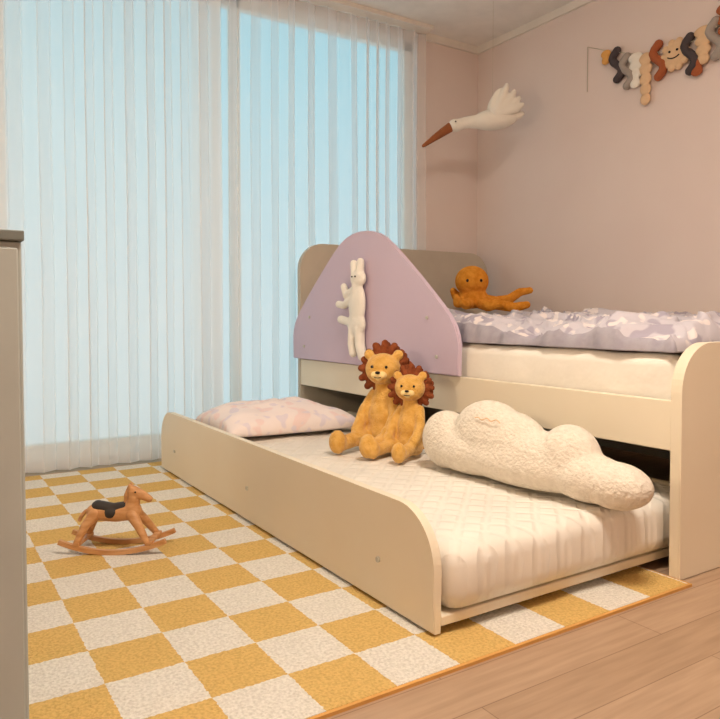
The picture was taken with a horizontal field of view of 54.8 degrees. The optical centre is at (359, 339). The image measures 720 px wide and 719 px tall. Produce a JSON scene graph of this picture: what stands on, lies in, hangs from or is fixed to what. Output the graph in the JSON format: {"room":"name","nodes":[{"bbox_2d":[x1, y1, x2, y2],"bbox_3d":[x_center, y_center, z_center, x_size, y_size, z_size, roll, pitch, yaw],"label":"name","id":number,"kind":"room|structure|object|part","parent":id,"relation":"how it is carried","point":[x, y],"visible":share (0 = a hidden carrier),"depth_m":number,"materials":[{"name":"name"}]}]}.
{"room":"bedroom","nodes":[
{"label":"bedroom","id":0,"kind":"room"},
{"bbox_2d":[247,0,477,254],"bbox_3d":[-1.040,-0.637,3.481,4.420,2.450,0.120,-1,2,-33],"label":"wall","id":1,"kind":"structure","parent":0,"point":[447,77],"depth_m":4.39,"materials":[{"name":"paint"}]},
{"bbox_2d":[222,0,410,401],"bbox_3d":[-1.151,-0.619,3.405,3.450,2.340,0.050,-1,2,-33],"label":"frame","id":2,"kind":"object","parent":1,"relation":"attached to","point":[321,26],"visible":0.33,"depth_m":4.10,"materials":[{"name":"white"}]},
{"bbox_2d":[425,33,478,54],"bbox_3d":[0.589,-1.872,4.399,0.440,0.045,0.018,-1,2,-33],"label":"trim","id":3,"kind":"structure","parent":1,"relation":"attached to","point":[429,37],"depth_m":4.38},
{"bbox_2d":[25,446,719,718],"bbox_3d":[0.272,0.709,1.475,4.420,0.100,4.950,-1,2,-33],"label":"floor","id":4,"kind":"structure","parent":0,"point":[659,658],"depth_m":1.38,"materials":[{"name":"brown wood"}]},
{"bbox_2d":[0,229,28,718],"bbox_3d":[-0.955,0.252,1.075,0.750,0.842,0.425,-1,2,-33],"label":"storage cabinet","id":5,"kind":"object","parent":4,"relation":"on","point":[14,673],"visible":1,"depth_m":1.09,"materials":[{"name":"paint"}]},
{"bbox_2d":[25,461,691,718],"bbox_3d":[-0.401,0.624,2.349,1.566,0.008,2.266,-1,2,-33],"label":"checkered rug","id":6,"kind":"object","parent":4,"relation":"on","point":[224,618],"visible":0.58,"depth_m":1.59,"materials":[{"name":"yellow carpet"}]},
{"bbox_2d":[57,482,175,554],"bbox_3d":[-0.726,0.529,2.081,0.319,0.201,0.116,0,2,0],"label":"rocking horse","id":7,"kind":"object","parent":6,"relation":"on","point":[130,509],"visible":1,"depth_m":2.06},
{"bbox_2d":[161,411,669,634],"bbox_3d":[0.046,0.475,2.609,1.010,0.272,1.985,-1,2,-33],"label":"bed","id":8,"kind":"object","parent":6,"relation":"on","point":[376,540],"visible":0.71,"depth_m":1.87,"materials":[{"name":"beige laminate"}]},
{"bbox_3d":[-0.365,0.481,2.345,0.022,0.266,1.985,-1,2,-33],"label":"panel","id":9,"kind":"part","parent":8,"relation":"part of","materials":[{"name":"beige laminate"}]},
{"bbox_2d":[242,413,669,608],"bbox_3d":[0.064,0.492,2.588,0.953,0.154,1.980,-1,2,-33],"label":"mattress","id":10,"kind":"object","parent":8,"relation":"on","point":[495,538],"visible":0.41,"depth_m":1.79,"materials":[{"name":"white fabric"}]},
{"bbox_2d":[196,396,354,436],"bbox_3d":[-0.369,0.327,3.077,0.600,0.138,0.500,-1,2,-29],"label":"pillow","id":11,"kind":"object","parent":10,"relation":"on","point":[287,415],"visible":0.94,"depth_m":2.92,"materials":[{"name":"pink fabric"}]},
{"bbox_2d":[329,340,411,458],"bbox_3d":[0.049,0.207,2.559,0.209,0.409,0.320,2,3,37],"label":"lion","id":12,"kind":"object","parent":10,"relation":"on","point":[379,365],"visible":0.76,"depth_m":2.56},
{"bbox_2d":[368,363,434,462],"bbox_3d":[0.147,0.251,2.455,0.169,0.330,0.260,2,3,37],"label":"lion","id":13,"kind":"object","parent":10,"relation":"on","point":[412,387],"visible":0.98,"depth_m":2.46},
{"bbox_2d":[422,400,653,510],"bbox_3d":[0.479,0.310,2.028,0.171,0.238,0.795,-2,3,-39],"label":"cushion","id":14,"kind":"object","parent":10,"relation":"on","point":[490,439],"visible":1,"depth_m":1.94,"materials":[{"name":"fabric"}]},
{"bbox_3d":[0.469,0.496,2.868,0.020,0.172,1.965,-1,2,-33],"label":"panel","id":15,"kind":"part","parent":8,"relation":"part of","materials":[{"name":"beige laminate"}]},
{"bbox_2d":[293,231,719,579],"bbox_3d":[0.802,0.057,3.106,1.345,1.090,2.203,-1,2,-33],"label":"bed","id":16,"kind":"object","parent":4,"relation":"on","point":[408,297],"visible":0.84,"depth_m":2.62,"materials":[{"name":"beige laminate"}]},
{"bbox_2d":[336,258,365,359],"bbox_3d":[-0.044,-0.134,3.130,0.051,0.452,0.237,-1,2,-33],"label":"plush bunny","id":17,"kind":"object","parent":16,"relation":"attached to","point":[354,297],"visible":0.97,"depth_m":3.06},
{"bbox_3d":[0.013,-0.183,3.114,0.021,0.600,1.326,-1,2,-33],"label":"house guard panel","id":18,"kind":"part","parent":16,"relation":"part of","materials":[{"name":"purple laminate"}]},
{"bbox_3d":[0.234,0.025,4.017,1.320,1.090,0.030,-1,2,-33],"label":"headboard","id":19,"kind":"part","parent":16,"relation":"part of","materials":[{"name":"beige laminate"}]},
{"bbox_3d":[0.271,0.201,2.765,0.022,0.135,2.128,-1,2,-33],"label":"rail","id":20,"kind":"part","parent":16,"relation":"part of","materials":[{"name":"beige laminate"}]},
{"bbox_2d":[461,342,681,399],"bbox_3d":[0.816,0.089,3.109,1.250,0.185,2.110,-1,2,-33],"label":"mattress","id":21,"kind":"object","parent":16,"relation":"on","point":[634,373],"visible":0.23,"depth_m":2.17,"materials":[{"name":"fabric"}]},
{"bbox_2d":[448,306,719,352],"bbox_3d":[0.940,-0.069,2.847,1.208,0.144,1.535,-1,2,-33],"label":"duvet","id":22,"kind":"object","parent":21,"relation":"on","point":[591,328],"visible":0.89,"depth_m":2.18,"materials":[{"name":"purple fabric"}]},
{"bbox_3d":[0.475,-0.084,3.805,0.800,0.108,0.500,-1,2,-33],"label":"pillow","id":23,"kind":"object","parent":21,"relation":"on","visible":0},
{"bbox_2d":[450,266,532,311],"bbox_3d":[0.724,-0.273,3.757,0.446,0.255,0.301,0,2,-2],"label":"plush","id":24,"kind":"object","parent":23,"relation":"on","point":[471,282],"visible":0.99,"depth_m":3.72},
{"bbox_3d":[1.355,0.402,3.466,0.020,0.315,2.128,-1,2,-33],"label":"panel","id":25,"kind":"part","parent":16,"relation":"part of","materials":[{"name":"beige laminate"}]},
{"bbox_3d":[1.398,0.316,2.207,1.320,0.635,0.032,-1,2,-33],"label":"footboard","id":26,"kind":"part","parent":16,"relation":"part of","materials":[{"name":"beige laminate"}]},
{"bbox_2d":[346,0,573,45],"bbox_3d":[0.272,-1.839,1.386,4.420,0.100,4.950,-1,2,-33],"label":"ceiling","id":27,"kind":"structure","parent":0,"point":[473,22],"depth_m":3.99,"materials":[{"name":"paint"}]},
{"bbox_2d":[299,0,433,34],"bbox_3d":[-1.119,-1.841,3.228,3.660,0.025,0.090,-1,2,-33],"label":"rail","id":28,"kind":"object","parent":27,"relation":"attached to","point":[362,11],"visible":1,"depth_m":3.98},
{"bbox_2d":[0,0,223,472],"bbox_3d":[-1.649,-0.607,2.895,2.256,2.408,0.057,-1,2,-33],"label":"sheer curtain","id":29,"kind":"object","parent":28,"relation":"hanging from","point":[111,118],"visible":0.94,"depth_m":3.22,"materials":[{"name":"fabric"}]},
{"bbox_2d":[221,0,417,401],"bbox_3d":[-0.220,-0.642,3.882,1.466,2.408,0.056,-1,2,-33],"label":"sheer curtain","id":30,"kind":"object","parent":28,"relation":"hanging from","point":[256,6],"visible":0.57,"depth_m":3.77,"materials":[{"name":"fabric"}]},
{"bbox_2d":[422,83,523,146],"bbox_3d":[0.630,-1.474,3.863,0.569,0.803,0.150,0,2,0],"label":"mobile","id":31,"kind":"object","parent":27,"relation":"hanging from","point":[503,109],"visible":1,"depth_m":3.83},
{"bbox_2d":[477,0,719,457],"bbox_3d":[2.091,-0.606,2.594,0.100,2.450,4.750,-1,2,-33],"label":"wall","id":32,"kind":"structure","parent":0,"point":[599,197],"depth_m":3.72,"materials":[{"name":"paint"}]},
{"bbox_2d":[478,0,595,53],"bbox_3d":[2.046,-1.806,2.513,0.018,0.045,4.732,-1,2,-33],"label":"trim","id":33,"kind":"structure","parent":32,"relation":"attached to","point":[576,4],"depth_m":4.09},
{"bbox_2d":[587,6,719,104],"bbox_3d":[1.512,-1.388,3.333,0.045,0.442,1.068,-1,2,-33],"label":"garland","id":34,"kind":"object","parent":32,"relation":"attached to","point":[678,51],"visible":1,"depth_m":3.37,"materials":[{"name":"fabric"}]}
]}

